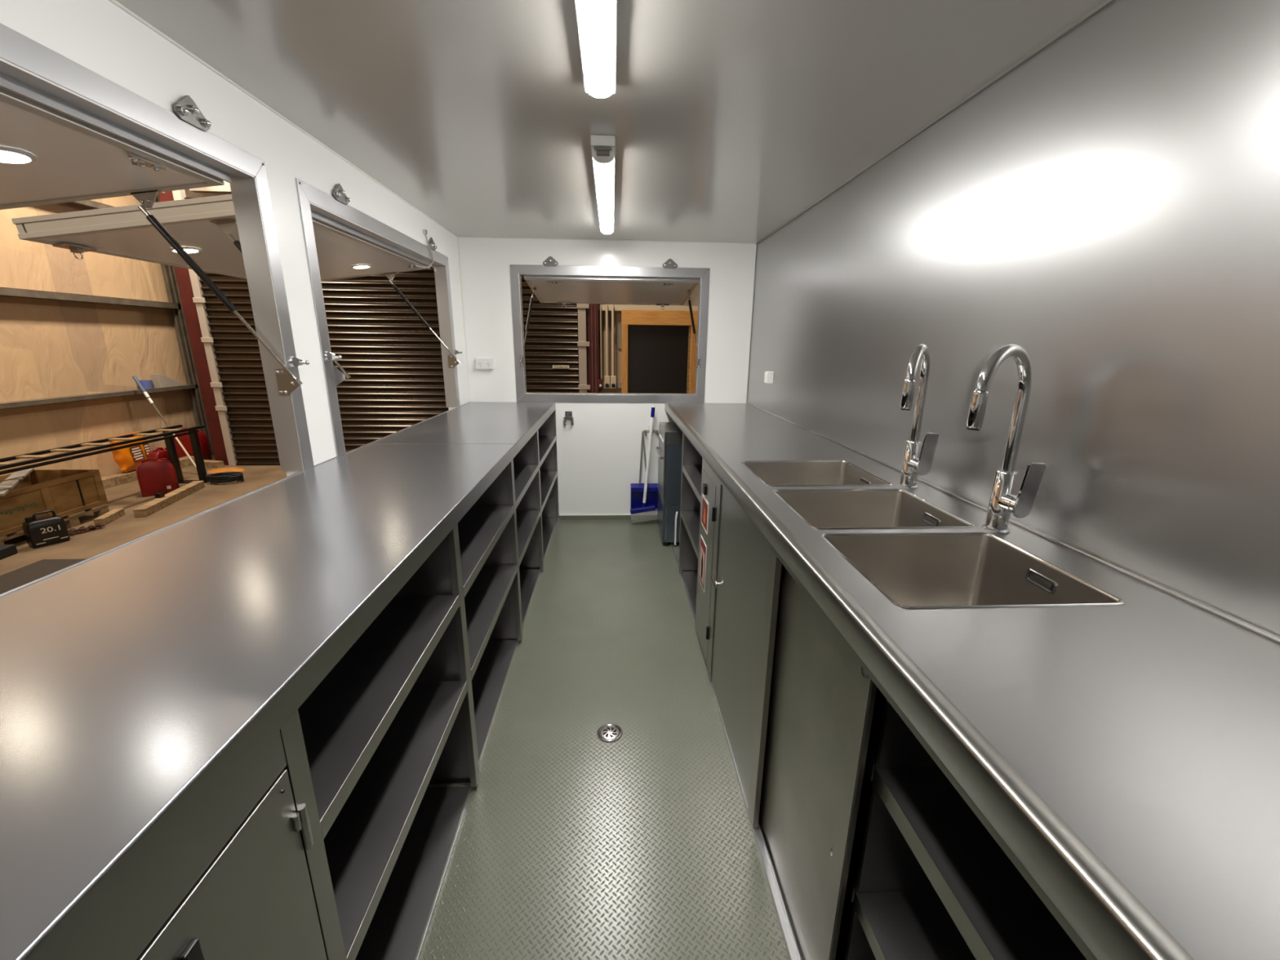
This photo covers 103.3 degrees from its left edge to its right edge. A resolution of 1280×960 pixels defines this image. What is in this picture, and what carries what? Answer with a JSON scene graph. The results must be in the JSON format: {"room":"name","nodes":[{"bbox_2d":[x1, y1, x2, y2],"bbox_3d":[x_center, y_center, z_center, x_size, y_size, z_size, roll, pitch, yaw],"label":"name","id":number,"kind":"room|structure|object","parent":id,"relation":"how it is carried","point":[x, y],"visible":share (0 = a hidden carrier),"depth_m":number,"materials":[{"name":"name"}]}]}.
{"room":"food truck interior","nodes":[
{"label":"food truck interior","id":0,"kind":"room"},
{"bbox_2d":[0,195,195,477],"bbox_3d":[-7.160,-1.472,1.782,0.100,5.600,12.950,0,15,-3],"label":"wall","id":1,"kind":"structure","parent":0,"point":[49,348],"depth_m":6.65,"materials":[{"name":"beige wood"}]},
{"bbox_2d":[65,200,115,209],"bbox_3d":[-7.081,-2.537,2.582,0.150,0.080,10.840,0,15,-3],"label":"rail","id":2,"kind":"object","parent":1,"relation":"attached to","point":[89,204],"depth_m":6.68,"materials":[{"name":"wood"}]},
{"bbox_2d":[0,287,181,309],"bbox_3d":[-7.094,-1.367,2.898,0.150,0.089,10.840,0,15,-3],"label":"rail","id":3,"kind":"object","parent":1,"relation":"attached to","point":[4,291],"depth_m":6.56,"materials":[{"name":"metal"}]},
{"bbox_2d":[0,384,198,408],"bbox_3d":[-7.107,-0.159,3.224,0.150,0.055,10.840,0,15,-3],"label":"rail","id":4,"kind":"object","parent":1,"relation":"attached to","point":[118,393],"depth_m":6.60,"materials":[{"name":"metal"}]},
{"bbox_2d":[137,379,153,389],"bbox_3d":[-7.339,-1.414,7.509,0.156,0.130,0.156,0,15,-3],"label":"tape roll","id":5,"kind":"object","parent":4,"relation":"on","point":[146,384],"visible":0.73,"depth_m":7.47,"materials":[{"name":"blue plastic"}]},
{"bbox_2d":[151,373,182,387],"bbox_3d":[-7.343,-1.550,7.860,0.100,0.209,0.408,0,15,-3],"label":"block","id":6,"kind":"object","parent":4,"relation":"on","point":[158,380],"visible":1,"depth_m":7.73,"materials":[{"name":"beige paint"}]},
{"bbox_2d":[0,454,286,575],"bbox_3d":[-1.675,1.123,3.325,15.000,0.100,14.000,0,15,-3],"label":"floor","id":7,"kind":"structure","parent":0,"point":[128,496],"depth_m":5.62,"materials":[{"name":"concrete"}]},
{"bbox_2d":[0,544,17,559],"bbox_3d":[-5.759,0.670,4.474,0.160,0.090,0.320,-2,15,-9],"label":"equipment box","id":8,"kind":"object","parent":7,"relation":"on","point":[6,550],"visible":1,"depth_m":4.56,"materials":[{"name":"black plastic"}]},
{"bbox_2d":[0,559,85,594],"bbox_3d":[-3.986,1.125,3.004,2.450,0.014,3.220,0,15,-3],"label":"rubber mat","id":9,"kind":"object","parent":7,"relation":"on","point":[19,577],"visible":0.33,"depth_m":4.24,"materials":[{"name":"brown rubber"}]},
{"bbox_2d":[22,510,70,548],"bbox_3d":[-5.682,0.456,4.836,0.153,0.316,0.250,8,17,26],"label":"tool case","id":10,"kind":"object","parent":7,"relation":"on","point":[43,531],"visible":1,"depth_m":4.79,"materials":[{"name":"black plastic"}]},
{"bbox_2d":[0,503,109,544],"bbox_3d":[-6.253,0.599,4.642,0.740,0.130,2.110,0,15,-3],"label":"pallet","id":11,"kind":"object","parent":7,"relation":"on","point":[72,520],"visible":0.32,"depth_m":5.32,"materials":[{"name":"brown wood"}]},
{"bbox_2d":[0,469,107,537],"bbox_3d":[-6.245,0.344,4.579,0.712,0.385,2.100,0,15,-3],"label":"crate","id":12,"kind":"object","parent":11,"relation":"on","point":[65,492],"visible":0.95,"depth_m":5.20,"materials":[{"name":"brown wood"}]},
{"bbox_2d":[0,467,34,496],"bbox_3d":[-6.226,0.014,5.018,0.110,0.024,1.270,-12,20,-39],"label":"board","id":13,"kind":"object","parent":12,"relation":"on","point":[15,477],"visible":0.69,"depth_m":5.01,"materials":[{"name":"white wood"}]},
{"bbox_2d":[67,524,105,534],"bbox_3d":[-5.674,0.500,5.182,0.134,0.046,0.281,7,16,22],"label":"chain","id":14,"kind":"object","parent":7,"relation":"on","point":[72,531],"visible":0.99,"depth_m":5.16,"materials":[{"name":"brown metal"}]},
{"bbox_2d":[0,424,208,483],"bbox_3d":[-6.065,0.216,4.849,0.400,0.764,4.670,0,15,-3],"label":"trestle","id":15,"kind":"object","parent":7,"relation":"on","point":[167,432],"visible":0.96,"depth_m":5.95,"materials":[{"name":"black metal"}]},
{"bbox_2d":[93,508,124,525],"bbox_3d":[-5.761,0.401,5.502,0.085,0.075,0.378,-5,16,-20],"label":"block","id":16,"kind":"object","parent":7,"relation":"on","point":[104,519],"visible":0.83,"depth_m":5.46,"materials":[{"name":"beige wood"}]},
{"bbox_2d":[101,456,194,488],"bbox_3d":[-7.100,0.018,6.779,0.160,0.120,2.604,1,15,0],"label":"block","id":17,"kind":"object","parent":7,"relation":"on","point":[122,477],"visible":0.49,"depth_m":6.90,"materials":[{"name":"beige wood"}]},
{"bbox_2d":[109,431,151,472],"bbox_3d":[-7.128,-0.397,7.109,0.200,0.493,0.553,-2,15,-9],"label":"sack","id":18,"kind":"object","parent":17,"relation":"on","point":[127,459],"visible":0.67,"depth_m":6.99,"materials":[{"name":"orange plastic"}]},
{"bbox_2d":[135,457,179,497],"bbox_3d":[-6.150,-0.060,6.445,0.223,0.464,0.360,15,21,42],"label":"can","id":19,"kind":"object","parent":7,"relation":"on","point":[154,476],"visible":0.95,"depth_m":6.37,"materials":[{"name":"red plastic"}]},
{"bbox_2d":[132,375,196,469],"bbox_3d":[-6.813,-0.782,7.304,0.832,1.402,0.042,4,15,11],"label":"pole","id":20,"kind":"object","parent":7,"relation":"on","point":[134,377],"visible":0.8,"depth_m":7.26,"materials":[{"name":"beige"}]},
{"bbox_2d":[146,447,183,479],"bbox_3d":[-6.506,-0.209,6.925,0.173,0.494,0.320,2,15,4],"label":"can","id":21,"kind":"object","parent":7,"relation":"on","point":[158,453],"visible":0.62,"depth_m":6.81,"materials":[{"name":"red plastic"}]},
{"bbox_2d":[133,480,204,517],"bbox_3d":[-5.708,0.211,6.180,0.115,0.090,1.231,-4,16,-15],"label":"block","id":22,"kind":"object","parent":7,"relation":"on","point":[146,509],"visible":1,"depth_m":6.03,"materials":[{"name":"beige wood"}]},
{"bbox_2d":[154,194,213,454],"bbox_3d":[-7.335,-3.107,7.928,0.175,5.550,0.110,0,15,-3],"label":"channel","id":23,"kind":"object","parent":7,"relation":"on","point":[168,271],"visible":0.3,"depth_m":8.17,"materials":[{"name":"metal"}]},
{"bbox_2d":[173,427,212,460],"bbox_3d":[-7.203,-0.567,8.127,0.400,0.545,0.223,-2,15,-9],"label":"can","id":24,"kind":"object","parent":7,"relation":"on","point":[184,440],"visible":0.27,"depth_m":8.05,"materials":[{"name":"red plastic"}]},
{"bbox_2d":[159,189,228,465],"bbox_3d":[-6.545,-2.944,7.356,0.270,5.550,0.260,0,15,-3],"label":"steel column","id":25,"kind":"structure","parent":7,"relation":"on","point":[184,281],"depth_m":7.55,"materials":[{"name":"red metal"}]},
{"bbox_2d":[172,189,590,466],"bbox_3d":[-3.597,-2.123,7.599,5.662,3.900,0.117,0,15,-3],"label":"roller door","id":26,"kind":"structure","parent":25,"relation":"attached to","point":[393,361],"depth_m":7.67,"materials":[{"name":"brown metal"}]},
{"bbox_2d":[193,459,224,467],"bbox_3d":[-6.697,-0.253,7.858,0.475,0.090,0.100,4,15,11],"label":"block","id":27,"kind":"object","parent":7,"relation":"on","point":[210,464],"visible":0.64,"depth_m":7.80,"materials":[{"name":"beige wood"}]},
{"bbox_2d":[204,471,244,483],"bbox_3d":[-5.739,-0.037,6.999,0.457,0.110,0.300,0,15,-3],"label":"cable coil","id":28,"kind":"object","parent":7,"relation":"on","point":[224,477],"visible":1,"depth_m":6.92,"materials":[{"name":"black rubber"}]},
{"bbox_2d":[207,466,244,473],"bbox_3d":[-6.221,-0.153,7.610,0.495,0.034,0.336,0,15,-3],"label":"plastic bag","id":29,"kind":"object","parent":7,"relation":"on","point":[232,468],"visible":0.89,"depth_m":7.55,"materials":[{"name":"orange"}]},
{"bbox_2d":[587,303,599,392],"bbox_3d":[-0.711,-2.954,7.627,0.220,5.550,0.260,0,15,-3],"label":"steel column","id":30,"kind":"structure","parent":7,"relation":"on","point":[593,312],"depth_m":7.78,"materials":[{"name":"red metal"}]},
{"bbox_2d":[598,304,697,311],"bbox_3d":[0.553,-2.667,7.892,2.440,0.085,0.148,0,15,-3],"label":"beam","id":31,"kind":"structure","parent":30,"relation":"attached to","point":[616,307],"depth_m":7.79,"materials":[{"name":"beige wood"}]},
{"bbox_2d":[600,304,601,378],"bbox_3d":[-0.605,-2.139,7.859,0.021,1.110,0.022,0,15,-3],"label":"conduit","id":32,"kind":"object","parent":31,"relation":"attached to","point":[600,304],"visible":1,"depth_m":7.82,"materials":[{"name":"beige"}]},
{"bbox_2d":[605,304,608,376],"bbox_3d":[-0.513,-2.159,7.858,0.038,1.070,0.040,0,15,-3],"label":"conduit","id":33,"kind":"object","parent":31,"relation":"attached to","point":[606,305],"visible":1,"depth_m":7.84,"materials":[{"name":"beige"}]},
{"bbox_2d":[611,304,613,376],"bbox_3d":[-0.421,-2.159,7.863,0.038,1.070,0.040,0,15,-3],"label":"conduit","id":34,"kind":"object","parent":31,"relation":"attached to","point":[612,305],"visible":1,"depth_m":7.84,"materials":[{"name":"beige"}]},
{"bbox_2d":[621,309,697,393],"bbox_3d":[0.308,-1.293,7.598,1.169,2.380,0.090,0,15,-3],"label":"doorway","id":35,"kind":"structure","parent":7,"relation":"on","point":[659,348],"depth_m":7.43,"materials":[{"name":"brown wood"}]},
{"bbox_2d":[0,0,469,476],"bbox_3d":[-1.109,0.035,1.073,0.055,1.987,5.366,0,15,-3],"label":"wall","id":36,"kind":"structure","parent":0,"point":[99,36],"depth_m":1.52,"materials":[{"name":"white paint"}]},
{"bbox_2d":[0,22,314,471],"bbox_3d":[-1.077,-0.287,0.854,0.121,0.923,1.559,0,15,-3],"label":"window","id":37,"kind":"structure","parent":36,"relation":"in","point":[23,59],"depth_m":1.45,"materials":[{"name":"silver metal"}]},
{"bbox_2d":[0,72,231,209],"bbox_3d":[-1.548,-0.615,0.708,0.885,0.169,1.447,0,15,-3],"label":"hatch","id":38,"kind":"object","parent":37,"relation":"attached to","point":[53,150],"visible":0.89,"depth_m":1.19,"materials":[{"name":"white metal"}]},
{"bbox_2d":[0,146,37,164],"bbox_3d":[-1.400,-0.714,1.113,0.099,0.019,0.100,0,15,-3],"label":"recessed light","id":39,"kind":"object","parent":38,"relation":"attached to","point":[9,155],"depth_m":1.12,"materials":[{"name":"white plastic"}]},
{"bbox_2d":[173,95,211,131],"bbox_3d":[-1.079,-0.891,1.222,0.027,0.064,0.104,0,15,-3],"label":"bracket","id":40,"kind":"object","parent":37,"relation":"attached to","point":[185,108],"visible":1,"depth_m":1.22,"materials":[{"name":"silver metal"}]},
{"bbox_2d":[137,204,302,386],"bbox_3d":[-1.221,-0.526,1.493,0.335,0.495,0.019,-3,15,-13],"label":"gas strut","id":41,"kind":"object","parent":37,"relation":"attached to","point":[156,224],"visible":1,"depth_m":1.46,"materials":[{"name":"black metal"}]},
{"bbox_2d":[108,0,457,237],"bbox_3d":[-1.067,-0.915,0.790,0.006,0.006,5.311,0,15,-3],"label":"trim","id":42,"kind":"structure","parent":36,"relation":"attached to","point":[120,6],"depth_m":1.39,"materials":[{"name":"white metal"}]},
{"bbox_2d":[295,177,462,456],"bbox_3d":[-1.167,-0.734,2.507,0.121,0.923,1.559,0,15,-3],"label":"window","id":43,"kind":"structure","parent":36,"relation":"in","point":[310,197],"depth_m":1.94,"materials":[{"name":"silver metal"}]},
{"bbox_2d":[11,194,433,281],"bbox_3d":[-1.636,-1.035,2.338,0.885,0.209,1.395,0,15,-3],"label":"hatch","id":44,"kind":"object","parent":43,"relation":"attached to","point":[202,226],"visible":0.55,"depth_m":1.86,"materials":[{"name":"white metal"}]},
{"bbox_2d":[168,246,201,253],"bbox_3d":[-1.812,-0.915,2.018,0.099,0.019,0.100,0,15,-3],"label":"recessed light","id":45,"kind":"object","parent":44,"relation":"attached to","point":[189,250],"depth_m":2.01,"materials":[{"name":"white plastic"}]},
{"bbox_2d":[351,264,371,269],"bbox_3d":[-1.500,-1.148,2.725,0.099,0.019,0.100,0,15,-3],"label":"recessed light","id":46,"kind":"object","parent":44,"relation":"attached to","point":[353,266],"depth_m":2.72,"materials":[{"name":"white plastic"}]},
{"bbox_2d":[227,233,351,378],"bbox_3d":[-1.248,-0.613,1.812,0.353,0.490,0.019,0,15,-1],"label":"gas strut","id":47,"kind":"object","parent":43,"relation":"attached to","point":[237,243],"visible":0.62,"depth_m":1.75,"materials":[{"name":"black"}]},
{"bbox_2d":[333,183,351,204],"bbox_3d":[-1.115,-1.073,1.893,0.027,0.064,0.104,0,15,-3],"label":"bracket","id":48,"kind":"object","parent":43,"relation":"attached to","point":[339,193],"visible":1,"depth_m":1.89,"materials":[{"name":"silver metal"}]},
{"bbox_2d":[388,279,460,363],"bbox_3d":[-1.319,-0.966,3.117,0.368,0.488,0.019,-5,16,-21],"label":"gas strut","id":49,"kind":"object","parent":43,"relation":"attached to","point":[393,285],"visible":1,"depth_m":3.08,"materials":[{"name":"black"}]},
{"bbox_2d":[415,229,434,268],"bbox_3d":[-1.204,-1.276,2.806,0.084,0.190,0.107,0,15,-3],"label":"cable","id":50,"kind":"object","parent":43,"relation":"attached to","point":[424,231],"visible":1,"depth_m":2.81,"materials":[{"name":"beige paint"}]},
{"bbox_2d":[457,237,471,401],"bbox_3d":[-1.211,-1.081,3.489,0.006,1.081,0.006,0,15,-3],"label":"trim","id":51,"kind":"structure","parent":36,"relation":"attached to","point":[457,237],"depth_m":3.47,"materials":[{"name":"white"}]},
{"bbox_2d":[184,180,698,393],"bbox_3d":[-0.944,-3.118,8.131,13.000,5.600,0.700,0,15,-3],"label":"wall","id":52,"kind":"structure","parent":0,"point":[224,189],"depth_m":7.92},
{"bbox_2d":[418,519,789,959],"bbox_3d":[-0.088,1.014,1.393,2.121,0.050,5.366,0,15,-3],"label":"floor","id":53,"kind":"structure","parent":0,"point":[571,844],"depth_m":1.51,"materials":[{"name":"grey metal"}]},
{"bbox_2d":[82,709,346,959],"bbox_3d":[-0.694,0.996,-0.289,0.614,0.850,2.176,0,15,-3],"label":"base cabinet","id":54,"kind":"object","parent":53,"relation":"on","point":[252,880],"visible":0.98,"depth_m":0.58,"materials":[{"name":"silver metal"}]},
{"bbox_2d":[0,443,515,959],"bbox_3d":[-0.736,0.358,0.338,0.608,0.053,3.742,0,15,-3],"label":"countertop","id":55,"kind":"structure","parent":54,"relation":"on","point":[141,677],"depth_m":0.69,"materials":[{"name":"silver metal"}]},
{"bbox_2d":[297,460,522,959],"bbox_3d":[-0.794,0.521,1.468,0.604,0.849,1.470,0,15,-3],"label":"shelving","id":56,"kind":"object","parent":53,"relation":"on","point":[411,705],"visible":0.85,"depth_m":1.22,"materials":[{"name":"grey metal"}]},
{"bbox_2d":[417,520,556,959],"bbox_3d":[-0.501,0.995,1.332,0.004,0.010,5.301,0,15,-3],"label":"trim","id":57,"kind":"structure","parent":56,"relation":"attached to","point":[440,888],"depth_m":1.46,"materials":[{"name":"silver metal"}]},
{"bbox_2d":[511,409,559,635],"bbox_3d":[-0.875,0.114,2.974,0.604,0.849,1.649,0,15,-3],"label":"shelving","id":58,"kind":"object","parent":53,"relation":"on","point":[535,467],"visible":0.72,"depth_m":2.90,"materials":[{"name":"grey metal"}]},
{"bbox_2d":[369,401,555,454],"bbox_3d":[-0.875,-0.334,2.898,0.608,0.053,1.567,0,15,-3],"label":"countertop","id":59,"kind":"structure","parent":58,"relation":"on","point":[471,422],"depth_m":2.61,"materials":[{"name":"silver metal"}]},
{"bbox_2d":[596,723,622,742],"bbox_3d":[-0.106,0.884,1.772,0.090,0.004,0.090,0,15,-3],"label":"floor drain","id":60,"kind":"object","parent":53,"relation":"on","point":[610,732],"visible":1,"depth_m":1.77,"materials":[{"name":"silver metal"}]},
{"bbox_2d":[630,404,657,523],"bbox_3d":[0.030,-0.110,3.712,0.204,0.877,0.092,0,15,-3],"label":"broom","id":61,"kind":"object","parent":53,"relation":"on","point":[644,508],"visible":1,"depth_m":3.75,"materials":[{"name":"white plastic"}]},
{"bbox_2d":[655,422,683,546],"bbox_3d":[0.389,0.020,3.498,0.544,0.782,0.420,0,15,-3],"label":"glasswasher","id":62,"kind":"object","parent":53,"relation":"on","point":[669,453],"visible":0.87,"depth_m":3.32,"materials":[{"name":"grey metal"}]},
{"bbox_2d":[678,433,702,619],"bbox_3d":[0.547,0.226,2.613,0.599,0.849,0.627,0,15,-3],"label":"shelving","id":63,"kind":"object","parent":53,"relation":"on","point":[691,461],"visible":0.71,"depth_m":2.82,"materials":[{"name":"grey metal"}]},
{"bbox_2d":[671,542,711,680],"bbox_3d":[0.241,0.556,2.988,0.006,0.010,1.956,0,15,-3],"label":"trim","id":64,"kind":"structure","parent":63,"relation":"attached to","point":[693,616],"depth_m":2.79,"materials":[{"name":"silver metal"}]},
{"bbox_2d":[694,457,719,675],"bbox_3d":[0.569,0.357,2.128,0.609,0.849,0.370,0,15,-3],"label":"base cabinet","id":65,"kind":"object","parent":53,"relation":"on","point":[710,482],"visible":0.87,"depth_m":2.05,"materials":[{"name":"grey metal"}]},
{"bbox_2d":[698,534,706,591],"bbox_3d":[0.269,0.356,2.175,0.002,0.208,0.140,0,15,-3],"label":"sticker","id":66,"kind":"object","parent":65,"relation":"attached to","point":[703,551],"visible":1,"depth_m":2.17,"materials":[{"name":"white paper"}]},
{"bbox_2d":[701,494,708,534],"bbox_3d":[0.271,0.142,2.117,0.002,0.133,0.140,0,15,-3],"label":"sticker","id":67,"kind":"object","parent":65,"relation":"attached to","point":[704,516],"visible":1,"depth_m":2.11,"materials":[{"name":"white"}]},
{"bbox_2d":[709,480,1097,959],"bbox_3d":[0.662,0.840,0.343,0.615,0.848,3.355,0,15,-3],"label":"base cabinet","id":68,"kind":"object","parent":53,"relation":"on","point":[869,847],"visible":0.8,"depth_m":0.95,"materials":[{"name":"grey metal"}]},
{"bbox_2d":[848,765,875,888],"bbox_3d":[0.636,0.616,1.455,0.538,0.003,1.051,0,15,-3],"label":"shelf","id":69,"kind":"object","parent":68,"relation":"attached to","point":[867,784],"depth_m":1.04,"materials":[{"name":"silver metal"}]},
{"bbox_2d":[857,889,976,959],"bbox_3d":[0.723,1.052,-0.156,0.538,0.003,2.274,0,15,-3],"label":"shelf","id":70,"kind":"object","parent":68,"relation":"attached to","point":[900,924],"depth_m":0.87,"materials":[{"name":"silver metal"}]},
{"bbox_2d":[664,402,1279,959],"bbox_3d":[0.624,0.148,1.169,0.606,0.054,5.310,0,15,-3],"label":"countertop","id":71,"kind":"structure","parent":68,"relation":"on","point":[1127,755],"depth_m":0.59,"materials":[{"name":"silver metal"}]},
{"bbox_2d":[741,460,892,485],"bbox_3d":[0.579,0.092,1.758,0.404,0.251,0.343,0,15,-3],"label":"sink","id":72,"kind":"object","parent":71,"relation":"in","point":[771,473],"visible":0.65,"depth_m":1.89,"materials":[{"name":"silver metal"}]},
{"bbox_2d":[772,488,974,528],"bbox_3d":[0.599,0.191,1.393,0.404,0.251,0.331,0,15,-3],"label":"sink","id":73,"kind":"object","parent":71,"relation":"in","point":[820,508],"visible":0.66,"depth_m":1.52,"materials":[{"name":"silver metal"}]},
{"bbox_2d":[897,343,938,488],"bbox_3d":[0.794,-0.164,1.430,0.092,0.424,0.226,11,18,33],"label":"mixer tap","id":74,"kind":"object","parent":71,"relation":"on","point":[918,456],"visible":1,"depth_m":1.48,"materials":[{"name":"silver metal"}]},
{"bbox_2d":[821,532,1124,722],"bbox_3d":[0.618,0.286,1.039,0.404,0.251,0.339,0,15,-3],"label":"sink","id":75,"kind":"object","parent":71,"relation":"in","point":[926,570],"visible":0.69,"depth_m":1.17,"materials":[{"name":"silver metal"}]},
{"bbox_2d":[965,344,1045,533],"bbox_3d":[0.771,-0.078,1.108,0.217,0.424,0.100,-3,15,-12],"label":"mixer tap","id":76,"kind":"object","parent":71,"relation":"on","point":[1003,501],"visible":1,"depth_m":1.11,"materials":[{"name":"silver metal"}]},
{"bbox_2d":[878,766,1086,959],"bbox_3d":[0.726,0.784,-0.229,0.538,0.003,2.274,0,15,-3],"label":"shelf","id":77,"kind":"object","parent":68,"relation":"attached to","point":[1005,917],"depth_m":0.69,"materials":[{"name":"silver metal"}]},
{"bbox_2d":[458,237,756,519],"bbox_3d":[-0.216,-0.661,3.688,2.011,1.987,0.055,0,15,-3],"label":"wall","id":78,"kind":"structure","parent":0,"point":[598,455],"depth_m":3.59,"materials":[{"name":"white paint"}]},
{"bbox_2d":[475,357,493,368],"bbox_3d":[-1.087,-0.817,3.549,0.120,0.076,0.040,0,15,-3],"label":"power outlet","id":79,"kind":"object","parent":78,"relation":"attached to","point":[481,362],"visible":1,"depth_m":3.53,"materials":[{"name":"white plastic"}]},
{"bbox_2d":[563,411,573,424],"bbox_3d":[-0.520,-0.450,3.681,0.072,0.097,0.035,0,15,-3],"label":"bottle opener","id":80,"kind":"object","parent":78,"relation":"attached to","point":[568,415],"visible":1,"depth_m":3.68,"materials":[{"name":"silver metal"}]},
{"bbox_2d":[457,236,755,244],"bbox_3d":[-0.201,-1.610,3.400,2.005,0.006,0.006,0,15,-3],"label":"trim","id":81,"kind":"structure","parent":78,"relation":"attached to","point":[458,237],"depth_m":3.40,"materials":[{"name":"white metal"}]},
{"bbox_2d":[559,515,657,519],"bbox_3d":[-0.213,0.289,3.912,0.815,0.036,0.007,0,15,-3],"label":"baseboard","id":82,"kind":"structure","parent":78,"relation":"attached to","point":[599,517],"depth_m":3.90,"materials":[{"name":"grey metal"}]},
{"bbox_2d":[559,514,657,515],"bbox_3d":[-0.223,0.269,3.905,0.795,0.006,0.010,0,15,-3],"label":"trim","id":83,"kind":"structure","parent":78,"relation":"attached to","point":[559,514],"depth_m":3.89,"materials":[{"name":"white metal"}]},
{"bbox_2d":[509,264,710,403],"bbox_3d":[-0.204,-1.014,3.584,1.360,0.922,0.095,0,15,-3],"label":"window","id":84,"kind":"structure","parent":78,"relation":"in","point":[517,271],"depth_m":3.55,"materials":[{"name":"silver metal"}]},
{"bbox_2d":[520,294,533,362],"bbox_3d":[-0.814,-1.099,3.651,0.019,0.480,0.350,2,15,5],"label":"gas strut","id":85,"kind":"object","parent":84,"relation":"attached to","point":[532,295],"visible":1,"depth_m":3.67,"materials":[{"name":"black"}]},
{"bbox_2d":[542,256,558,266],"bbox_3d":[-0.603,-1.472,3.405,0.104,0.064,0.027,0,15,-3],"label":"bracket","id":86,"kind":"object","parent":84,"relation":"attached to","point":[549,261],"visible":1,"depth_m":3.41,"materials":[{"name":"silver metal"}]},
{"bbox_2d":[524,275,698,309],"bbox_3d":[-0.213,-1.449,3.904,1.210,0.198,0.801,0,15,-3],"label":"hatch","id":87,"kind":"object","parent":84,"relation":"attached to","point":[563,290],"visible":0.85,"depth_m":3.81,"materials":[{"name":"white metal"}]},
{"bbox_2d":[662,258,677,268],"bbox_3d":[0.205,-1.475,3.448,0.104,0.064,0.027,0,15,-3],"label":"bracket","id":88,"kind":"object","parent":84,"relation":"attached to","point":[669,264],"visible":1,"depth_m":3.45,"materials":[{"name":"silver metal"}]},
{"bbox_2d":[688,297,700,364],"bbox_3d":[0.396,-1.103,3.716,0.019,0.480,0.349,-2,15,-10],"label":"gas strut","id":89,"kind":"object","parent":84,"relation":"attached to","point":[689,300],"visible":1,"depth_m":3.73,"materials":[{"name":"black metal"}]},
{"bbox_2d":[644,425,658,439],"bbox_3d":[0.082,-0.350,3.738,0.106,0.105,0.040,0,15,-3],"label":"clip","id":90,"kind":"object","parent":78,"relation":"attached to","point":[648,426],"visible":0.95,"depth_m":3.74,"materials":[{"name":"beige paint"}]},
{"bbox_2d":[630,431,657,508],"bbox_3d":[0.049,-0.064,3.780,0.236,0.600,0.066,0,15,-3],"label":"dustpan","id":91,"kind":"object","parent":90,"relation":"hanging from","point":[637,490],"visible":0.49,"depth_m":3.82,"materials":[{"name":"blue plastic"}]},
{"bbox_2d":[115,0,1104,243],"bbox_3d":[-0.067,-0.952,0.862,2.121,0.050,5.366,0,15,-3],"label":"ceiling","id":92,"kind":"structure","parent":0,"point":[728,120],"depth_m":1.38,"materials":[{"name":"grey"}]},
{"bbox_2d":[574,0,617,97],"bbox_3d":[-0.069,-0.850,0.682,0.082,0.054,1.364,0,15,-3],"label":"light","id":93,"kind":"object","parent":92,"relation":"attached to","point":[597,20],"visible":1,"depth_m":1.10,"materials":[{"name":"white plastic"}]},
{"bbox_2d":[590,134,615,234],"bbox_3d":[-0.159,-1.299,2.343,0.082,0.054,1.359,0,15,-3],"label":"light","id":94,"kind":"object","parent":92,"relation":"attached to","point":[602,147],"visible":1,"depth_m":1.97,"materials":[{"name":"white plastic"}]},
{"bbox_2d":[593,160,613,234],"bbox_3d":[-0.162,-1.300,2.403,0.071,0.018,1.237,0,15,-3],"label":"diffuser","id":95,"kind":"object","parent":94,"relation":"attached to","point":[603,172],"depth_m":2.19,"materials":[{"name":"white plastic"}]},
{"bbox_2d":[600,311,622,393],"bbox_3d":[0.113,-1.478,8.239,1.490,2.400,0.045,0,15,-3],"label":"wall","id":96,"kind":"structure","parent":0,"point":[618,352],"depth_m":8.07,"materials":[{"name":"beige"}]},
{"bbox_2d":[614,320,622,349],"bbox_3d":[-0.322,-2.289,7.983,0.160,0.470,0.020,0,15,-3],"label":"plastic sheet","id":97,"kind":"object","parent":96,"relation":"attached to","point":[618,333],"visible":0.7,"depth_m":7.98,"materials":[{"name":"white plastic"}]},
{"bbox_2d":[746,0,1279,636],"bbox_3d":[0.954,0.027,1.183,0.055,1.987,5.366,0,15,-3],"label":"wall","id":98,"kind":"structure","parent":0,"point":[1106,210],"depth_m":1.03,"materials":[{"name":"silver metal"}]},
{"bbox_2d":[746,244,757,402],"bbox_3d":[0.792,-1.087,3.596,0.004,1.077,0.004,0,15,-3],"label":"trim","id":99,"kind":"structure","parent":98,"relation":"attached to","point":[757,245],"depth_m":3.59,"materials":[{"name":"grey metal"}]},
{"bbox_2d":[764,371,773,383],"bbox_3d":[0.799,-0.636,3.139,0.042,0.072,0.072,0,15,-3],"label":"switch box","id":100,"kind":"object","parent":98,"relation":"attached to","point":[769,375],"visible":1,"depth_m":3.11,"materials":[{"name":"white plastic"}]},
{"bbox_2d":[755,0,1115,244],"bbox_3d":[0.935,-0.919,0.894,0.008,0.010,5.305,0,15,-3],"label":"trim","id":101,"kind":"structure","parent":98,"relation":"attached to","point":[1104,4],"depth_m":1.35,"materials":[{"name":"grey metal"}]},
{"bbox_2d":[746,402,1279,643],"bbox_3d":[0.923,0.121,1.178,0.009,0.009,5.311,0,15,-3],"label":"trim","id":102,"kind":"structure","parent":98,"relation":"attached to","point":[1215,611],"depth_m":1.01,"materials":[{"name":"grey metal"}]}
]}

